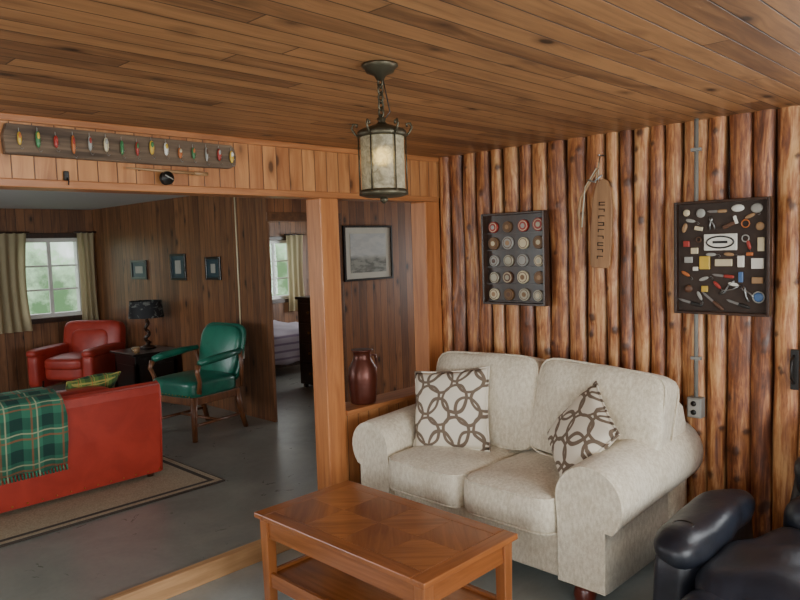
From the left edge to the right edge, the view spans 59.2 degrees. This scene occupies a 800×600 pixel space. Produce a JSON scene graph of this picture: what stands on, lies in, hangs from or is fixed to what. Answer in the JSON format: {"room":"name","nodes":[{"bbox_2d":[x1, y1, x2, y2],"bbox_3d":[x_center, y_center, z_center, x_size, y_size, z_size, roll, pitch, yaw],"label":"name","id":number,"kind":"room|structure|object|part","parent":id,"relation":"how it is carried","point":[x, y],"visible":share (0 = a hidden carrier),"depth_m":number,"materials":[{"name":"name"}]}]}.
{"room":"cabin living room","nodes":[
{"label":"cabin living room","id":0,"kind":"room"},
{"bbox_2d":[0,189,185,209],"bbox_3d":[-2.308,-1.062,6.527,6.040,0.100,9.200,2,6,44],"label":"ceiling","id":1,"kind":"structure","parent":0,"point":[12,199],"depth_m":7.27,"materials":[{"name":"white paint"}]},
{"bbox_2d":[0,208,309,392],"bbox_3d":[-4.345,0.020,8.634,0.150,2.250,9.200,2,6,44],"label":"wall","id":2,"kind":"structure","parent":0,"point":[14,346],"depth_m":8.53,"materials":[{"name":"brown wood"}]},
{"bbox_2d":[26,238,81,318],"bbox_3d":[-4.309,-0.274,8.666,0.100,0.970,0.740,2,6,44],"label":"window","id":3,"kind":"structure","parent":2,"relation":"in","point":[49,265],"depth_m":8.68,"materials":[{"name":"white paint"}]},
{"bbox_2d":[26,233,288,323],"bbox_3d":[-3.090,-0.382,9.784,0.020,1.120,4.170,2,6,44],"label":"window trim","id":4,"kind":"structure","parent":2,"relation":"in","point":[30,235],"depth_m":8.65,"materials":[{"name":"brown wood"}]},
{"bbox_2d":[0,232,32,333],"bbox_3d":[-4.580,-0.201,8.160,0.060,1.177,0.590,2,6,44],"label":"curtain","id":5,"kind":"object","parent":4,"relation":"hanging from","point":[15,316],"visible":1,"depth_m":8.22,"materials":[{"name":"fabric"}]},
{"bbox_2d":[74,231,98,319],"bbox_3d":[-3.918,-0.273,8.838,0.060,1.177,0.270,2,6,44],"label":"curtain","id":6,"kind":"object","parent":4,"relation":"hanging from","point":[85,239],"visible":0.94,"depth_m":8.83,"materials":[{"name":"fabric"}]},
{"bbox_2d":[284,234,304,310],"bbox_3d":[-1.649,-0.439,11.160,0.060,1.217,0.390,2,6,44],"label":"curtain","id":7,"kind":"object","parent":4,"relation":"hanging from","point":[294,242],"visible":0.94,"depth_m":11.14,"materials":[{"name":"fabric"}]},
{"bbox_2d":[270,240,288,299],"bbox_3d":[-1.985,-0.471,11.043,0.100,0.920,0.700,2,6,44],"label":"window","id":8,"kind":"structure","parent":2,"relation":"in","point":[272,243],"depth_m":11.04,"materials":[{"name":"white paint"}]},
{"bbox_2d":[0,365,317,599],"bbox_3d":[-2.223,1.236,6.687,6.080,0.190,9.200,2,6,44],"label":"floor","id":9,"kind":"structure","parent":0,"point":[263,464],"depth_m":4.22,"materials":[{"name":"grey concrete"}]},
{"bbox_2d":[26,320,125,387],"bbox_3d":[-3.678,0.668,8.100,0.836,0.818,0.828,-1,4,9],"label":"armchair","id":10,"kind":"object","parent":9,"relation":"on","point":[84,350],"visible":0.87,"depth_m":7.91,"materials":[{"name":"leather"}]},
{"bbox_3d":[-3.682,0.740,8.067,0.532,0.291,0.656,-1,4,9],"label":"seat","id":11,"kind":"part","parent":10,"relation":"part of","materials":[{"name":"red leather"}]},
{"bbox_2d":[0,456,224,547],"bbox_3d":[-2.947,1.315,4.598,2.150,0.012,2.800,2,6,44],"label":"area rug","id":12,"kind":"object","parent":9,"relation":"on","point":[176,478],"visible":0.5,"depth_m":4.48,"materials":[{"name":"beige carpet"}]},
{"bbox_2d":[0,380,162,512],"bbox_3d":[-2.716,0.966,4.518,0.922,0.680,2.100,2,6,44],"label":"leather sofa","id":13,"kind":"object","parent":12,"relation":"on","point":[115,434],"visible":0.58,"depth_m":4.67,"materials":[{"name":"red leather"}]},
{"bbox_2d":[0,387,68,485],"bbox_3d":[-2.512,0.858,4.292,0.372,0.499,0.824,2,6,44],"label":"plaid blanket","id":14,"kind":"object","parent":13,"relation":"on","point":[34,438],"visible":1,"depth_m":4.33,"materials":[{"name":"green fabric"}]},
{"bbox_2d":[65,371,120,389],"bbox_3d":[-2.209,0.645,5.011,0.382,0.263,0.287,-6,6,-41],"label":"plaid cushion","id":15,"kind":"object","parent":13,"relation":"on","point":[108,380],"visible":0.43,"depth_m":4.92,"materials":[{"name":"fabric"}]},
{"bbox_2d":[109,345,177,386],"bbox_3d":[-2.713,0.810,7.542,0.560,0.560,0.540,2,6,44],"label":"side table","id":16,"kind":"object","parent":9,"relation":"on","point":[133,367],"visible":0.45,"depth_m":7.36,"materials":[{"name":"black paint"}]},
{"bbox_2d":[132,347,139,352],"bbox_3d":[-2.735,0.523,7.301,0.064,0.050,0.076,-1,4,10],"label":"coffee mug","id":17,"kind":"object","parent":16,"relation":"on","point":[136,350],"visible":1,"depth_m":7.28,"materials":[{"name":"brown ceramic"}]},
{"bbox_2d":[128,300,163,348],"bbox_3d":[-2.745,0.265,7.628,0.370,0.516,0.370,2,6,44],"label":"table lamp","id":18,"kind":"object","parent":16,"relation":"on","point":[138,309],"visible":1,"depth_m":7.49,"materials":[{"name":"brown wood"}]},
{"bbox_3d":[-2.750,0.098,7.615,0.370,0.181,0.370,2,6,44],"label":"lamp shade","id":19,"kind":"part","parent":18,"relation":"part of","materials":[{"name":"fabric"}]},
{"bbox_2d":[148,322,247,442],"bbox_3d":[-1.768,0.698,6.235,0.687,0.934,0.678,1,5,34],"label":"leather armchair","id":20,"kind":"object","parent":9,"relation":"on","point":[220,364],"visible":0.93,"depth_m":6.18,"materials":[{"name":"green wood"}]},
{"bbox_3d":[-1.805,0.752,6.183,0.560,0.225,0.543,1,5,34],"label":"seat","id":21,"kind":"part","parent":20,"relation":"part of","materials":[{"name":"green leather"}]},
{"bbox_2d":[273,320,299,368],"bbox_3d":[-1.972,0.586,9.531,1.895,0.660,1.489,2,6,44],"label":"bed","id":22,"kind":"object","parent":9,"relation":"on","point":[286,335],"visible":0.09,"depth_m":8.82,"materials":[{"name":"white fabric"}]},
{"bbox_3d":[-1.978,0.790,9.557,1.800,0.250,1.400,2,6,44],"label":"frame","id":23,"kind":"part","parent":22,"relation":"part of","materials":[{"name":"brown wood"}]},
{"bbox_2d":[295,296,312,386],"bbox_3d":[-0.814,0.468,8.107,0.470,1.040,0.615,2,6,44],"label":"dresser","id":24,"kind":"object","parent":9,"relation":"on","point":[304,314],"visible":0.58,"depth_m":7.96,"materials":[{"name":"brown wood"}]},
{"bbox_2d":[306,198,347,489],"bbox_3d":[-0.428,0.333,4.176,0.127,1.853,0.140,2,6,44],"label":"trim post","id":25,"kind":"object","parent":9,"relation":"on","point":[322,213],"depth_m":4.12,"materials":[{"name":"brown wood"}]},
{"bbox_2d":[92,196,277,421],"bbox_3d":[-2.516,0.034,7.709,3.760,2.250,0.030,2,6,44],"label":"wall","id":26,"kind":"structure","parent":0,"point":[197,227],"depth_m":7.26,"materials":[{"name":"brown wood"}]},
{"bbox_2d":[130,260,147,279],"bbox_3d":[-3.011,-0.348,8.117,0.380,0.220,0.020,2,6,44],"label":"framed picture","id":27,"kind":"object","parent":26,"relation":"attached to","point":[138,267],"visible":1,"depth_m":8.11,"materials":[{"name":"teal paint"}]},
{"bbox_2d":[169,254,186,279],"bbox_3d":[-2.360,-0.350,7.480,0.320,0.280,0.020,2,6,44],"label":"framed picture","id":28,"kind":"object","parent":26,"relation":"attached to","point":[178,271],"visible":1,"depth_m":7.48,"materials":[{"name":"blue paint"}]},
{"bbox_2d":[204,257,221,279],"bbox_3d":[-1.859,-0.314,6.993,0.280,0.230,0.020,2,6,44],"label":"framed picture","id":29,"kind":"object","parent":26,"relation":"attached to","point":[212,264],"visible":1,"depth_m":6.99,"materials":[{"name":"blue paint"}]},
{"bbox_2d":[234,197,244,358],"bbox_3d":[-1.545,-0.240,6.687,0.070,1.610,0.029,2,6,44],"label":"conduit","id":30,"kind":"object","parent":26,"relation":"attached to","point":[234,197],"visible":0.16,"depth_m":6.68,"materials":[{"name":"metal"}]},
{"bbox_2d":[268,198,415,401],"bbox_3d":[0.203,-0.061,7.845,0.060,2.250,3.970,2,6,44],"label":"wall partition","id":31,"kind":"structure","parent":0,"point":[379,314],"depth_m":7.44,"materials":[{"name":"orange wood"}]},
{"bbox_2d":[266,212,347,401],"bbox_3d":[-0.866,0.134,6.702,0.015,1.920,0.880,2,6,44],"label":"door frame","id":32,"kind":"structure","parent":31,"relation":"attached to","point":[270,216],"depth_m":6.94,"materials":[{"name":"brown wood"}]},
{"bbox_2d":[342,225,393,281],"bbox_3d":[-0.321,-0.484,7.226,0.025,0.560,0.680,2,6,44],"label":"framed landscape print","id":33,"kind":"object","parent":31,"relation":"attached to","point":[367,249],"visible":1,"depth_m":7.21,"materials":[{"name":"grey paper"}]},
{"bbox_2d":[346,198,443,483],"bbox_3d":[1.355,0.043,6.006,0.120,2.250,5.000,2,6,44],"label":"wall","id":34,"kind":"structure","parent":0,"point":[352,421],"depth_m":4.31,"materials":[{"name":"brown wood"}]},
{"bbox_2d":[0,178,438,202],"bbox_3d":[-1.285,-0.519,3.269,0.142,0.035,4.300,2,6,44],"label":"trim header","id":35,"kind":"object","parent":34,"relation":"attached to","point":[5,183],"depth_m":3.41,"materials":[{"name":"brown wood"}]},
{"bbox_2d":[0,120,439,197],"bbox_3d":[-1.273,-0.665,3.276,0.120,0.265,4.350,2,6,44],"label":"header","id":36,"kind":"object","parent":34,"relation":"attached to","point":[257,166],"depth_m":3.69,"materials":[{"name":"brown wood"}]},
{"bbox_2d":[126,167,207,184],"bbox_3d":[-1.096,-0.578,3.323,0.073,0.072,0.410,2,6,44],"label":"fishing rod","id":37,"kind":"object","parent":36,"relation":"attached to","point":[166,177],"depth_m":3.30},
{"bbox_2d":[345,386,415,415],"bbox_3d":[-0.068,0.641,4.586,0.200,0.030,0.900,2,6,44],"label":"half wall cap","id":38,"kind":"object","parent":34,"relation":"on","point":[405,394],"depth_m":4.48,"materials":[{"name":"brown wood"}]},
{"bbox_2d":[348,348,377,404],"bbox_3d":[-0.232,0.476,4.410,0.187,0.335,0.187,-2,4,-1],"label":"jug","id":39,"kind":"object","parent":38,"relation":"on","point":[362,371],"visible":1,"depth_m":4.34,"materials":[{"name":"brown ceramic"}]},
{"bbox_2d":[411,202,442,371],"bbox_3d":[0.187,-0.028,4.795,0.132,1.265,0.145,2,6,44],"label":"trim post","id":40,"kind":"object","parent":34,"relation":"attached to","point":[425,226],"depth_m":4.74,"materials":[{"name":"brown wood"}]},
{"bbox_2d":[0,0,799,157],"bbox_3d":[-0.001,-0.679,0.523,5.660,0.100,6.800,2,6,44],"label":"ceiling","id":41,"kind":"structure","parent":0,"point":[471,76],"depth_m":2.29,"materials":[{"name":"brown wood"}]},
{"bbox_2d":[350,60,412,203],"bbox_3d":[-0.059,-0.537,2.284,0.199,0.445,0.195,2,6,44],"label":"hanging lantern","id":42,"kind":"object","parent":41,"relation":"hanging from","point":[381,143],"visible":1,"depth_m":2.23,"materials":[{"name":"brown metal"}]},
{"bbox_3d":[-0.056,-0.455,2.291,0.199,0.280,0.195,2,6,44],"label":"frame","id":43,"kind":"part","parent":42,"relation":"part of","materials":[{"name":"brown metal"}]},
{"bbox_3d":[-0.056,-0.443,2.292,0.142,0.174,0.142,2,6,44],"label":"lamp shade","id":44,"kind":"part","parent":42,"relation":"part of","materials":[{"name":"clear glass"}]},
{"bbox_3d":[-0.052,-0.647,2.276,0.041,0.167,0.021,-2,4,-1],"label":"chain","id":45,"kind":"part","parent":42,"relation":"part of","materials":[{"name":"brown metal"}]},
{"bbox_2d":[166,549,654,599],"bbox_3d":[0.092,1.664,0.679,5.600,0.100,6.800,2,6,44],"label":"floor","id":46,"kind":"structure","parent":0,"point":[528,582],"depth_m":3.44,"materials":[{"name":"paint"}]},
{"bbox_2d":[254,480,517,599],"bbox_3d":[-0.087,1.208,3.132,1.075,0.450,0.585,2,6,44],"label":"coffee table","id":47,"kind":"object","parent":46,"relation":"on","point":[357,541],"visible":1,"depth_m":3.04,"materials":[{"name":"brown wood"}]},
{"bbox_2d":[270,555,496,599],"bbox_3d":[-0.084,1.300,3.139,1.015,0.065,0.525,2,6,44],"label":"shelf","id":48,"kind":"object","parent":47,"relation":"attached to","point":[304,577],"depth_m":3.17,"materials":[{"name":"brown wood"}]},
{"bbox_2d":[352,351,703,599],"bbox_3d":[0.611,0.834,3.846,1.706,1.045,0.937,2,6,44],"label":"sofa","id":49,"kind":"object","parent":46,"relation":"on","point":[593,526],"visible":0.8,"depth_m":3.42,"materials":[{"name":"beige fabric"}]},
{"bbox_3d":[0.134,0.913,4.363,0.306,0.598,0.877,2,6,44],"label":"arm","id":50,"kind":"part","parent":49,"relation":"part of"},
{"bbox_2d":[413,366,490,451],"bbox_3d":[0.292,0.627,4.022,0.519,0.502,0.221,0,5,24],"label":"throw pillow","id":51,"kind":"object","parent":49,"relation":"on","point":[452,406],"visible":0.88,"depth_m":3.96,"materials":[{"name":"fabric"}]},
{"bbox_2d":[389,445,523,507],"bbox_3d":[0.346,0.940,3.974,0.549,0.262,0.728,2,6,44],"label":"seat cushion","id":52,"kind":"object","parent":49,"relation":"on","point":[430,475],"depth_m":3.74,"materials":[{"name":"beige fabric"}]},
{"bbox_3d":[0.625,1.129,3.881,1.095,0.211,0.811,2,6,44],"label":"seat rail","id":53,"kind":"part","parent":49,"relation":"part of","materials":[{"name":"beige fabric"}]},
{"bbox_2d":[436,351,544,450],"bbox_3d":[0.523,0.579,4.123,0.752,0.563,0.319,2,6,44],"label":"cushion","id":54,"kind":"object","parent":49,"relation":"on","point":[514,379],"depth_m":3.89,"materials":[{"name":"beige fabric"}]},
{"bbox_2d":[464,449,559,535],"bbox_3d":[0.733,0.958,3.594,0.542,0.256,0.728,2,6,44],"label":"seat cushion","id":55,"kind":"object","parent":49,"relation":"on","point":[517,491],"depth_m":3.38,"materials":[{"name":"beige fabric"}]},
{"bbox_2d":[546,381,619,475],"bbox_3d":[0.883,0.657,3.447,0.258,0.483,0.511,-2,4,1],"label":"throw pillow","id":56,"kind":"object","parent":49,"relation":"on","point":[586,428],"visible":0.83,"depth_m":3.36,"materials":[{"name":"fabric"}]},
{"bbox_2d":[529,358,679,456],"bbox_3d":[1.029,0.603,3.631,0.741,0.577,0.317,2,6,44],"label":"cushion","id":57,"kind":"object","parent":49,"relation":"on","point":[641,405],"depth_m":3.47,"materials":[{"name":"beige fabric"}]},
{"bbox_3d":[1.127,0.947,3.395,0.331,0.615,0.877,2,6,44],"label":"arm","id":58,"kind":"part","parent":49,"relation":"part of"},
{"bbox_3d":[0.864,0.832,4.059,1.520,0.800,0.220,2,6,44],"label":"frame","id":59,"kind":"part","parent":49,"relation":"part of","materials":[{"name":"beige fabric"}]},
{"bbox_2d":[653,456,799,599],"bbox_3d":[1.596,0.977,2.685,1.069,0.874,1.230,2,6,44],"label":"leather recliner","id":60,"kind":"object","parent":46,"relation":"on","point":[708,549],"visible":1,"depth_m":2.66,"materials":[{"name":"black leather"}]},
{"bbox_3d":[1.277,1.091,2.941,0.230,0.476,0.797,2,6,44],"label":"arm sofa","id":61,"kind":"part","parent":60,"relation":"part of","materials":[{"name":"black leather"}]},
{"bbox_2d":[695,527,799,599],"bbox_3d":[1.473,1.093,2.567,0.653,0.362,0.785,2,6,44],"label":"seat cushion","id":62,"kind":"object","parent":60,"relation":"on","point":[730,564],"depth_m":2.55,"materials":[{"name":"black leather"}]},
{"bbox_2d":[439,106,799,537],"bbox_3d":[1.119,0.200,4.027,2.324,2.250,0.075,2,6,44],"label":"wall","id":63,"kind":"structure","parent":0,"point":[622,314],"depth_m":3.73,"materials":[{"name":"brown wood"}]},
{"bbox_2d":[481,210,549,305],"bbox_3d":[0.700,-0.252,4.302,0.460,0.565,0.055,2,6,44],"label":"display case","id":64,"kind":"object","parent":63,"relation":"attached to","point":[515,245],"visible":1,"depth_m":4.31,"materials":[{"name":"brown wood"}]},
{"bbox_2d":[577,154,612,267],"bbox_3d":[1.088,-0.489,3.912,0.208,0.625,0.070,1,5,35],"label":"tag","id":65,"kind":"object","parent":63,"relation":"attached to","point":[601,237],"visible":1,"depth_m":3.88,"materials":[{"name":"wood"},{"name":"cord netting"},{"name":"dark ink"}]},
{"bbox_2d":[687,314,704,418],"bbox_3d":[1.517,0.334,3.578,0.086,0.529,0.061,2,6,44],"label":"outlet","id":66,"kind":"object","parent":63,"relation":"attached to","point":[695,405],"depth_m":3.58,"materials":[{"name":"paint"}]},
{"bbox_2d":[691,119,701,200],"bbox_3d":[1.487,-0.694,3.500,0.049,0.398,0.061,2,6,44],"label":"conduit","id":67,"kind":"object","parent":63,"relation":"attached to","point":[696,149],"depth_m":3.51,"materials":[{"name":"metal"}]},
{"bbox_2d":[674,196,772,316],"bbox_3d":[1.581,-0.209,3.445,0.450,0.560,0.089,2,6,44],"label":"display","id":68,"kind":"object","parent":63,"relation":"attached to","point":[723,247],"visible":1,"depth_m":3.42,"materials":[{"name":"brown wood"}]},
{"bbox_2d":[790,349,799,389],"bbox_3d":[1.825,0.326,3.265,0.035,0.190,0.060,2,6,44],"label":"handle","id":69,"kind":"object","parent":63,"relation":"attached to","point":[794,360],"visible":1,"depth_m":3.27,"materials":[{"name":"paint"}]},
{"bbox_2d":[729,151,729,198],"bbox_3d":[1.178,0.193,4.091,2.306,2.250,0.100,2,6,44],"label":"wall","id":70,"kind":"structure","parent":0,"point":[729,151],"depth_m":3.49,"materials":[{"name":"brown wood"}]},
{"bbox_3d":[-3.561,0.575,0.981,0.120,2.250,2.300,2,6,44],"label":"wall","id":71,"kind":"structure","parent":0,"visible":0},
{"bbox_2d":[63,171,69,184],"bbox_3d":[-1.425,-0.522,3.013,0.038,0.061,0.020,2,6,44],"label":"wall hook","id":72,"kind":"object","parent":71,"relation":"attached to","point":[65,173],"visible":1,"depth_m":3.01,"materials":[{"name":"paint"}]},
{"bbox_2d":[0,123,235,168],"bbox_3d":[-1.213,-0.688,3.202,0.066,0.127,1.080,2,6,44],"label":"fishing lure board","id":73,"kind":"object","parent":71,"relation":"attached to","point":[16,139],"visible":1,"depth_m":3.12,"materials":[{"name":"brown wood"}]},
{"bbox_2d":[101,539,291,599],"bbox_3d":[-1.947,1.481,2.585,0.050,0.102,6.500,2,6,44],"label":"trim","id":74,"kind":"structure","parent":71,"relation":"attached to","point":[180,581],"depth_m":3.51,"materials":[{"name":"brown wood"}]},
{"bbox_2d":[0,112,438,161],"bbox_3d":[-2.011,-0.695,2.417,0.020,0.030,6.500,2,6,44],"label":"trim","id":75,"kind":"structure","parent":71,"relation":"attached to","point":[3,116],"depth_m":3.36,"materials":[{"name":"brown wood"}]}
]}

